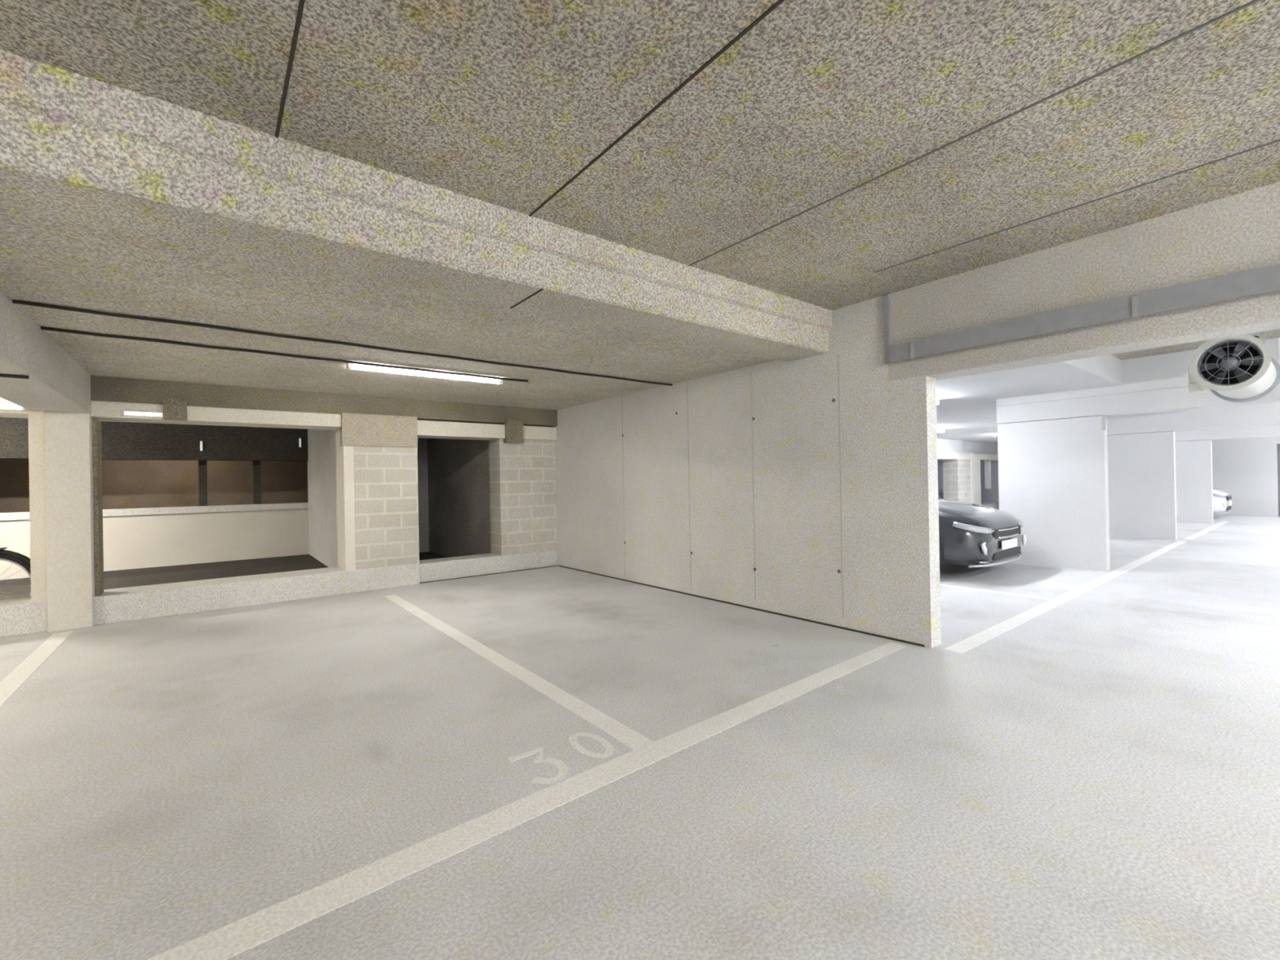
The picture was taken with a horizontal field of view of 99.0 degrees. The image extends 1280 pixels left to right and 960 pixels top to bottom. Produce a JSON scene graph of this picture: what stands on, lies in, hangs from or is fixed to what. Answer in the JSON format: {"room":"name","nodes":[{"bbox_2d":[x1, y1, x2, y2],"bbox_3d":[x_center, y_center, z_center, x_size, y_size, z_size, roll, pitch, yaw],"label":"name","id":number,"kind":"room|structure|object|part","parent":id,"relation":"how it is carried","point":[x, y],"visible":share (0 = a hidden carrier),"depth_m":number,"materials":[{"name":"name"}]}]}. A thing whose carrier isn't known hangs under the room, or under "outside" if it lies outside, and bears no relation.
{"room":"parking garage","nodes":[
{"label":"parking garage","id":0,"kind":"room"},
{"bbox_2d":[0,458,307,512],"bbox_3d":[-3.999,-0.066,15.558,38.950,2.950,0.200,-1,0,-38],"label":"wall","id":1,"kind":"structure","parent":0,"point":[126,483],"depth_m":11.13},
{"bbox_2d":[0,502,309,580],"bbox_3d":[-12.178,1.046,6.285,14.600,1.010,0.240,-1,0,-38],"label":"wall","id":2,"kind":"structure","parent":0,"point":[140,537],"depth_m":9.54,"materials":[{"name":"paint"}]},
{"bbox_2d":[307,428,339,567],"bbox_3d":[-5.084,0.204,8.976,0.100,2.440,4.400,-1,0,-38],"label":"wall","id":3,"kind":"structure","parent":0,"point":[322,467],"depth_m":9.29,"materials":[{"name":"concrete"}]},
{"bbox_2d":[417,437,429,552],"bbox_3d":[-4.662,0.200,10.389,1.310,2.440,0.100,-1,0,-38],"label":"wall","id":4,"kind":"structure","parent":0,"point":[422,449],"depth_m":10.66,"materials":[{"name":"grey concrete"}]},
{"bbox_2d":[426,438,490,557],"bbox_3d":[-3.193,0.171,9.540,0.050,2.440,3.050,-1,0,-38],"label":"wall","id":5,"kind":"structure","parent":0,"point":[459,478],"depth_m":9.40,"materials":[{"name":"grey concrete"}]},
{"bbox_2d":[488,438,556,555],"bbox_3d":[-1.803,0.227,8.444,0.920,1.750,0.390,-1,0,-38],"label":"wall","id":6,"kind":"structure","parent":0,"point":[522,480],"depth_m":8.25,"materials":[{"name":"beige brick"}]},
{"bbox_2d":[417,420,556,439],"bbox_3d":[-2.277,-0.705,8.049,2.130,0.200,0.450,-1,0,-38],"label":"lintel","id":7,"kind":"object","parent":6,"relation":"attached to","point":[425,428],"visible":0.65,"depth_m":7.73,"materials":[{"name":"paint"}]},
{"bbox_2d":[502,417,523,443],"bbox_3d":[-1.878,-0.722,8.083,0.260,0.350,0.150,-1,0,-38],"label":"corbel","id":8,"kind":"object","parent":7,"relation":"attached to","point":[513,428],"visible":0.93,"depth_m":8.02,"materials":[{"name":"beige concrete"}]},
{"bbox_2d":[0,208,1186,443],"bbox_3d":[-0.681,-1.352,11.312,38.950,0.520,15.210,-1,0,-38],"label":"ceiling","id":9,"kind":"structure","parent":0,"point":[43,260],"depth_m":4.16,"materials":[{"name":"concrete"}]},
{"bbox_2d":[0,417,307,461],"bbox_3d":[-12.190,-0.590,6.265,14.600,0.620,0.300,-1,0,-38],"label":"concrete beam","id":10,"kind":"structure","parent":9,"relation":"attached to","point":[119,440],"depth_m":9.45,"materials":[{"name":"concrete"}]},
{"bbox_2d":[200,440,203,451],"bbox_3d":[-7.692,-0.596,9.590,0.040,0.180,0.032,-1,0,-38],"label":"lamp","id":11,"kind":"object","parent":10,"relation":"attached to","point":[201,442],"visible":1,"depth_m":9.58,"materials":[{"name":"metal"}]},
{"bbox_2d":[200,441,202,450],"bbox_3d":[-7.686,-0.596,9.582,0.028,0.160,0.013,-1,0,-38],"label":"diffuser","id":12,"kind":"object","parent":11,"relation":"attached to","point":[201,442],"depth_m":9.58,"materials":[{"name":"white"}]},
{"bbox_2d":[298,438,301,447],"bbox_3d":[-6.531,-0.715,10.505,0.040,0.180,0.032,-1,0,-38],"label":"lamp","id":13,"kind":"object","parent":10,"relation":"attached to","point":[300,439],"visible":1,"depth_m":10.49,"materials":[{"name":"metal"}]},
{"bbox_2d":[40,326,528,382],"bbox_3d":[-2.652,-1.056,4.854,3.640,0.026,0.022,-1,0,-38],"label":"cable","id":14,"kind":"object","parent":9,"relation":"attached to","point":[42,327],"visible":1,"depth_m":4.46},
{"bbox_2d":[90,375,557,426],"bbox_3d":[-8.218,-0.852,3.362,17.260,0.255,0.480,-1,0,-38],"label":"concrete beam","id":15,"kind":"structure","parent":9,"relation":"attached to","point":[103,388],"depth_m":6.39,"materials":[{"name":"beige concrete"}]},
{"bbox_2d":[0,400,341,430],"bbox_3d":[-9.388,-0.630,2.451,14.290,0.160,0.460,-1,0,-38],"label":"lintel","id":16,"kind":"object","parent":15,"relation":"attached to","point":[113,411],"visible":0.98,"depth_m":5.97,"materials":[{"name":"paint"}]},
{"bbox_2d":[0,397,26,410],"bbox_3d":[-6.429,-0.718,4.454,1.920,0.185,0.050,-1,0,-38],"label":"lamp","id":17,"kind":"object","parent":16,"relation":"attached to","point":[4,404],"visible":0.45,"depth_m":4.97,"materials":[{"name":"white plastic"}]},
{"bbox_2d":[123,410,163,417],"bbox_3d":[-5.039,-0.669,5.551,0.300,0.044,0.042,-1,0,-38],"label":"lamp","id":18,"kind":"object","parent":16,"relation":"attached to","point":[125,413],"visible":1,"depth_m":5.54,"materials":[{"name":"white plastic"}]},
{"bbox_2d":[124,411,161,416],"bbox_3d":[-5.030,-0.669,5.540,0.280,0.036,0.013,-1,0,-38],"label":"diffuser","id":19,"kind":"object","parent":18,"relation":"attached to","point":[126,413],"depth_m":5.53,"materials":[{"name":"white plastic"}]},
{"bbox_2d":[162,397,186,420],"bbox_3d":[-4.845,-0.737,5.700,0.190,0.220,0.070,-1,0,-38],"label":"corbel","id":20,"kind":"object","parent":16,"relation":"attached to","point":[174,409],"visible":1,"depth_m":5.67,"materials":[{"name":"beige concrete"}]},
{"bbox_2d":[12,299,672,386],"bbox_3d":[-1.644,-1.075,4.794,5.150,0.026,0.022,-1,0,-38],"label":"cable","id":21,"kind":"object","parent":9,"relation":"attached to","point":[15,301],"visible":1,"depth_m":4.04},
{"bbox_2d":[346,363,502,384],"bbox_3d":[-2.094,-1.054,5.471,1.500,0.049,0.068,-1,0,-38],"label":"lamp","id":22,"kind":"object","parent":9,"relation":"attached to","point":[348,366],"visible":0.83,"depth_m":5.38,"materials":[{"name":"white plastic"}]},
{"bbox_2d":[937,428,945,432],"bbox_3d":[6.787,-1.188,12.861,1.500,0.080,0.110,-1,0,-38],"label":"lamp","id":23,"kind":"object","parent":9,"relation":"attached to","point":[940,430],"visible":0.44,"depth_m":13.20,"materials":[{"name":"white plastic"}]},
{"bbox_2d":[937,438,998,453],"bbox_3d":[5.970,-1.014,14.531,18.525,0.410,0.460,-1,0,-38],"label":"concrete beam","id":24,"kind":"structure","parent":9,"relation":"attached to","point":[943,445],"depth_m":17.97,"materials":[{"name":"white concrete"}]},
{"bbox_2d":[0,515,1279,959],"bbox_3d":[1.593,1.389,8.480,38.950,0.200,22.600,-1,0,-38],"label":"floor","id":25,"kind":"structure","parent":0,"point":[1096,777],"depth_m":2.43,"materials":[{"name":"concrete"}]},
{"bbox_2d":[0,546,31,599],"bbox_3d":[-6.928,0.944,5.160,1.817,1.026,0.544,-1,0,-38],"label":"bicycle","id":26,"kind":"object","parent":25,"relation":"on","point":[22,561],"visible":0.48,"depth_m":5.58,"materials":[{"name":"rubber"}]},
{"bbox_2d":[0,631,73,706],"bbox_3d":[-3.721,1.375,3.005,0.130,0.002,5.240,-1,0,-38],"label":"painted line","id":27,"kind":"object","parent":25,"relation":"on","point":[14,680],"visible":1,"depth_m":4.10,"materials":[{"name":"paint"}]},
{"bbox_2d":[27,410,95,632],"bbox_3d":[-5.556,0.388,5.281,0.415,2.055,0.420,-1,0,-38],"label":"concrete column","id":28,"kind":"structure","parent":25,"relation":"on","point":[60,442],"depth_m":5.12,"materials":[{"name":"paint"}]},
{"bbox_2d":[91,419,103,596],"bbox_3d":[-5.412,0.275,5.460,0.035,1.725,0.280,-1,0,-38],"label":"door frame","id":29,"kind":"structure","parent":28,"relation":"attached to","point":[95,424],"depth_m":5.36,"materials":[{"name":"concrete"}]},
{"bbox_2d":[198,460,207,506],"bbox_3d":[-7.908,0.544,9.905,0.120,1.850,0.120,-1,0,-38],"label":"steel post","id":30,"kind":"object","parent":25,"relation":"on","point":[202,468],"depth_m":9.86,"materials":[{"name":"metal"}]},
{"bbox_2d":[0,563,419,637],"bbox_3d":[-9.001,1.336,2.697,15.150,0.275,0.500,-1,0,-38],"label":"kerb","id":31,"kind":"object","parent":25,"relation":"on","point":[18,616],"visible":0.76,"depth_m":5.89,"materials":[{"name":"concrete"}]},
{"bbox_2d":[335,431,419,570],"bbox_3d":[-3.424,0.242,7.138,0.865,1.725,0.540,-1,0,-38],"label":"pier","id":32,"kind":"object","parent":31,"relation":"on","point":[377,508],"visible":0.82,"depth_m":6.90,"materials":[{"name":"concrete block"},{"name":"mortar"}]},
{"bbox_2d":[339,412,417,447],"bbox_3d":[-3.316,-0.623,6.970,0.880,0.400,0.160,-1,0,-38],"label":"corbel","id":33,"kind":"object","parent":32,"relation":"on","point":[356,429],"visible":0.86,"depth_m":6.88,"materials":[{"name":"beige concrete"}]},
{"bbox_2d":[252,460,261,504],"bbox_3d":[-7.279,0.534,10.399,0.120,1.850,0.120,-1,0,-38],"label":"steel post","id":34,"kind":"object","parent":25,"relation":"on","point":[255,464],"depth_m":10.35,"materials":[{"name":"metal"}]},
{"bbox_2d":[146,741,662,959],"bbox_3d":[-3.140,1.358,-0.079,8.540,0.002,0.147,-1,0,-40],"label":"painted line","id":35,"kind":"object","parent":25,"relation":"on","point":[224,943],"visible":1,"depth_m":1.85,"materials":[{"name":"paint"}]},
{"bbox_2d":[419,549,556,582],"bbox_3d":[-2.252,1.235,8.075,2.110,0.250,0.390,-1,0,-38],"label":"kerb","id":36,"kind":"object","parent":25,"relation":"on","point":[452,567],"visible":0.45,"depth_m":7.84,"materials":[{"name":"concrete"}]},
{"bbox_2d":[384,595,653,750],"bbox_3d":[-1.473,1.337,4.583,0.125,0.002,4.840,-1,0,-38],"label":"painted line","id":37,"kind":"object","parent":25,"relation":"on","point":[620,731],"visible":1,"depth_m":3.51,"materials":[{"name":"paint"}]},
{"bbox_2d":[507,732,613,784],"bbox_3d":[-0.352,1.312,2.602,0.472,0.002,0.339,-1,0,-38],"label":"number","id":38,"kind":"object","parent":25,"relation":"on","point":[562,767],"visible":1,"depth_m":2.61,"materials":[{"name":"paint"}]},
{"bbox_2d":[655,642,906,758],"bbox_3d":[1.030,1.288,3.433,2.535,0.002,0.147,-1,0,-40],"label":"painted line","id":39,"kind":"object","parent":25,"relation":"on","point":[668,745],"visible":1,"depth_m":3.15,"materials":[{"name":"paint"}]},
{"bbox_2d":[969,453,981,505],"bbox_3d":[11.109,0.120,18.508,0.660,2.030,0.530,-1,0,-38],"label":"concrete column","id":40,"kind":"structure","parent":25,"relation":"on","point":[975,458],"depth_m":18.24,"materials":[{"name":"paint"}]},
{"bbox_2d":[937,496,1026,567],"bbox_3d":[3.440,0.530,8.660,2.040,1.520,4.223,-1,0,-38],"label":"car","id":41,"kind":"object","parent":25,"relation":"on","point":[971,535],"visible":0.34,"depth_m":6.82,"materials":[{"name":"paint"}]},
{"bbox_2d":[981,542,986,555],"bbox_3d":[4.174,0.833,6.626,0.079,0.159,0.052,-1,0,-15],"label":"fog light","id":42,"kind":"object","parent":41,"relation":"attached to","point":[984,549],"depth_m":6.62,"materials":[{"name":"white plastic"}]},
{"bbox_2d":[991,524,1021,539],"bbox_3d":[4.726,0.669,7.029,0.943,0.122,0.073,-1,0,-38],"label":"grille","id":43,"kind":"object","parent":41,"relation":"attached to","point":[1002,531],"depth_m":6.98,"materials":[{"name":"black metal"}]},
{"bbox_3d":[4.740,0.818,7.013,0.520,0.110,0.012,-1,0,-38],"label":"number plate","id":44,"kind":"part","parent":41,"relation":"part of","materials":[{"name":"white plastic"}]},
{"bbox_2d":[1021,533,1026,545],"bbox_3d":[5.250,0.815,7.472,0.052,0.159,0.079,-1,0,29],"label":"fog light","id":45,"kind":"object","parent":41,"relation":"attached to","point":[1024,537],"depth_m":7.45,"materials":[{"name":"white plastic"}]},
{"bbox_2d":[981,502,999,509],"bbox_3d":[6.021,1.083,14.511,18.525,0.275,0.500,-1,0,-38],"label":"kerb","id":46,"kind":"object","parent":25,"relation":"on","point":[992,504],"visible":0.07,"depth_m":19.35,"materials":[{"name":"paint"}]},
{"bbox_2d":[940,583,1052,600],"bbox_3d":[2.679,1.267,7.638,0.140,0.002,5.070,-1,0,-38],"label":"painted line","id":47,"kind":"object","parent":25,"relation":"on","point":[941,584],"visible":0.36,"depth_m":6.03,"materials":[{"name":"paint"}]},
{"bbox_2d":[997,415,1110,571],"bbox_3d":[5.822,0.182,7.754,0.165,2.055,1.240,-1,0,-38],"label":"pier","id":48,"kind":"object","parent":25,"relation":"on","point":[1053,478],"visible":1,"depth_m":7.61,"materials":[{"name":"paint"}]},
{"bbox_2d":[944,540,1187,653],"bbox_3d":[6.204,1.200,7.102,9.900,0.002,0.130,-1,0,-38],"label":"painted line","id":49,"kind":"object","parent":25,"relation":"on","point":[962,646],"visible":1,"depth_m":5.30,"materials":[{"name":"paint"}]},
{"bbox_2d":[1106,431,1177,540],"bbox_3d":[9.770,0.115,10.860,0.165,2.055,1.240,-1,0,-38],"label":"pier","id":50,"kind":"object","parent":25,"relation":"on","point":[1141,467],"visible":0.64,"depth_m":10.67,"materials":[{"name":"paint"}]},
{"bbox_2d":[1175,440,1213,523],"bbox_3d":[13.719,0.049,13.965,0.165,2.055,1.240,-1,0,-38],"label":"pier","id":51,"kind":"object","parent":25,"relation":"on","point":[1193,459],"visible":0.64,"depth_m":13.66,"materials":[{"name":"paint"}]},
{"bbox_2d":[1183,520,1230,539],"bbox_3d":[12.739,1.090,12.217,5.900,0.002,0.130,-1,0,-38],"label":"painted line","id":52,"kind":"object","parent":25,"relation":"on","point":[1193,536],"visible":1,"depth_m":11.78,"materials":[{"name":"paint"}]},
{"bbox_2d":[1213,488,1231,513],"bbox_3d":[14.491,0.342,16.283,2.040,1.520,4.223,-1,0,-38],"label":"car","id":53,"kind":"object","parent":25,"relation":"on","point":[1222,502],"visible":0.12,"depth_m":14.32,"materials":[{"name":"white paint"}]},
{"bbox_2d":[1226,495,1231,500],"bbox_3d":[15.777,0.480,14.652,0.943,0.122,0.073,-1,0,-38],"label":"grille","id":54,"kind":"object","parent":53,"relation":"attached to","point":[1228,497],"depth_m":14.53,"materials":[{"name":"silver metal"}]},
{"bbox_2d":[0,0,1279,359],"bbox_3d":[5.960,-1.653,2.862,38.950,0.204,8.290,-1,0,-38],"label":"ceiling","id":55,"kind":"structure","parent":0,"point":[828,154],"depth_m":2.11,"materials":[{"name":"grey concrete"}]},
{"bbox_2d":[0,289,91,413],"bbox_3d":[-1.485,-1.080,0.085,0.400,0.705,13.140,-1,0,-38],"label":"concrete beam","id":56,"kind":"structure","parent":55,"relation":"attached to","point":[56,382],"depth_m":3.89,"materials":[{"name":"beige concrete"}]},
{"bbox_2d":[0,373,29,378],"bbox_3d":[-4.846,-0.833,2.819,2.290,0.394,0.022,-1,0,-38],"label":"cable","id":57,"kind":"object","parent":56,"relation":"attached to","point":[7,375],"visible":1,"depth_m":3.48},
{"bbox_2d":[0,49,832,361],"bbox_3d":[-5.266,-1.171,-0.399,17.260,0.364,0.490,-1,0,-38],"label":"concrete beam","id":58,"kind":"structure","parent":55,"relation":"attached to","point":[75,148],"depth_m":2.43,"materials":[{"name":"beige concrete"}]},
{"bbox_2d":[886,182,1279,380],"bbox_3d":[4.491,-1.188,1.388,0.292,0.705,7.800,-1,0,-38],"label":"concrete beam","id":59,"kind":"structure","parent":55,"relation":"attached to","point":[1240,232],"depth_m":3.29,"materials":[{"name":"beige concrete"}]},
{"bbox_2d":[888,263,1279,362],"bbox_3d":[3.673,-1.021,2.142,0.062,0.135,5.500,-1,0,-38],"label":"ventilation duct","id":60,"kind":"object","parent":59,"relation":"attached to","point":[1266,278],"visible":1,"depth_m":3.25,"materials":[{"name":"metal"}]},
{"bbox_2d":[995,337,1279,430],"bbox_3d":[8.153,-1.151,4.858,0.296,0.900,8.730,-1,0,-38],"label":"concrete beam","id":61,"kind":"structure","parent":55,"relation":"attached to","point":[1159,383],"depth_m":6.97,"materials":[{"name":"white concrete"}]},
{"bbox_2d":[1106,402,1279,435],"bbox_3d":[12.101,-1.318,7.965,0.292,0.699,8.730,-1,0,-38],"label":"concrete beam","id":62,"kind":"structure","parent":55,"relation":"attached to","point":[1265,414],"depth_m":10.05,"materials":[{"name":"white concrete"}]},
{"bbox_2d":[1174,425,1279,441],"bbox_3d":[16.050,-1.384,11.070,0.292,0.699,8.730,-1,0,-38],"label":"concrete beam","id":63,"kind":"structure","parent":55,"relation":"attached to","point":[1263,431],"depth_m":13.20,"materials":[{"name":"white concrete"}]},
{"bbox_2d":[1188,331,1279,402],"bbox_3d":[5.604,-1.160,5.138,1.308,0.765,0.500,-1,0,-38],"label":"fan","id":64,"kind":"object","parent":55,"relation":"hanging from","point":[1241,368],"visible":0.99,"depth_m":4.87,"materials":[{"name":"white metal"}]},
{"bbox_3d":[5.115,-0.918,5.004,0.328,0.243,0.100,-1,0,-38],"label":"mounting plate","id":65,"kind":"part","parent":64,"relation":"part of","materials":[{"name":"paint"}]},
{"bbox_3d":[5.116,-1.019,4.900,0.058,0.077,0.123,-1,0,-38],"label":"fan blade","id":66,"kind":"part","parent":64,"relation":"part of","materials":[{"name":"grey metal"}]},
{"bbox_3d":[5.140,-1.127,4.853,0.117,0.134,0.049,-1,0,17],"label":"fan blade","id":67,"kind":"part","parent":64,"relation":"part of","materials":[{"name":"grey metal"}]},
{"bbox_3d":[5.157,-0.914,4.863,0.049,0.134,0.117,-1,0,-3],"label":"fan blade","id":68,"kind":"part","parent":64,"relation":"part of","materials":[{"name":"grey metal"}]},
{"bbox_3d":[5.232,-1.128,4.764,0.117,0.134,0.049,-1,0,17],"label":"fan blade","id":69,"kind":"part","parent":64,"relation":"part of","materials":[{"name":"grey metal"}]},
{"bbox_3d":[5.222,-0.915,4.753,0.049,0.134,0.117,-1,0,-3],"label":"fan blade","id":70,"kind":"part","parent":64,"relation":"part of","materials":[{"name":"grey metal"}]},
{"bbox_3d":[5.260,-1.022,4.717,0.058,0.077,0.123,-1,0,-38],"label":"fan blade","id":71,"kind":"part","parent":64,"relation":"part of","materials":[{"name":"grey metal"}]},
{"bbox_2d":[1278,337,1279,361],"bbox_3d":[5.030,-1.229,4.255,0.080,0.610,0.080,-1,0,-38],"label":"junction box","id":72,"kind":"object","parent":55,"relation":"attached to","point":[1279,337],"visible":1,"depth_m":4.26,"materials":[{"name":"white plastic"}]},
{"bbox_2d":[553,295,941,648],"bbox_3d":[-1.070,-0.036,8.382,0.169,2.750,10.700,-1,0,-38],"label":"wall","id":73,"kind":"structure","parent":0,"point":[806,488],"depth_m":5.21,"materials":[{"name":"concrete"}]},
{"bbox_2d":[558,565,924,647],"bbox_3d":[0.451,1.299,6.337,0.012,0.014,5.540,-1,0,-38],"label":"baseboard","id":74,"kind":"structure","parent":73,"relation":"attached to","point":[739,605],"depth_m":5.28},
{"bbox_2d":[883,294,891,364],"bbox_3d":[1.964,-1.194,4.344,0.030,0.535,0.040,-1,0,-38],"label":"cable conduit","id":75,"kind":"object","parent":73,"relation":"attached to","point":[886,313],"visible":1,"depth_m":4.33,"materials":[{"name":"metal"}]},
{"bbox_2d":[937,459,943,498],"bbox_3d":[5.228,0.022,15.496,18.525,2.430,0.100,-1,0,-38],"label":"wall","id":76,"kind":"structure","parent":0,"point":[940,483],"depth_m":19.94,"materials":[{"name":"paint"}]},
{"bbox_2d":[942,458,970,502],"bbox_3d":[10.458,0.098,18.041,0.940,1.545,0.460,-1,0,-38],"label":"pier","id":77,"kind":"object","parent":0,"point":[956,473],"visible":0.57,"depth_m":17.79,"materials":[{"name":"white brick"}]},
{"bbox_2d":[980,436,1279,516],"bbox_3d":[12.939,-0.269,20.832,0.200,2.750,17.250,-1,0,-38],"label":"wall","id":78,"kind":"structure","parent":0,"point":[1246,468],"depth_m":15.43,"materials":[{"name":"paint"}]},
{"bbox_2d":[1276,444,1279,515],"bbox_3d":[17.864,-0.010,14.509,0.101,1.980,1.230,-1,0,-38],"label":"door","id":79,"kind":"structure","parent":78,"relation":"in","point":[1277,445],"depth_m":14.98,"materials":[{"name":"grey paint"}]},
{"bbox_3d":[3.811,0.210,12.813,12.975,1.545,0.460,-1,0,-38],"label":"wall","id":80,"kind":"structure","parent":0,"visible":0},
{"bbox_2d":[937,451,998,460],"bbox_3d":[5.975,-0.704,14.531,18.525,0.210,0.460,-1,0,-38],"label":"lintel","id":81,"kind":"object","parent":80,"relation":"on","point":[940,455],"visible":0.14,"depth_m":17.73,"materials":[{"name":"paint"}]},
{"bbox_2d":[984,460,991,488],"bbox_3d":[12.430,-0.198,19.539,0.140,1.020,0.150,-1,0,-38],"label":"steel post","id":82,"kind":"object","parent":81,"relation":"attached to","point":[987,463],"visible":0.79,"depth_m":19.49,"materials":[{"name":"metal"}]}
]}

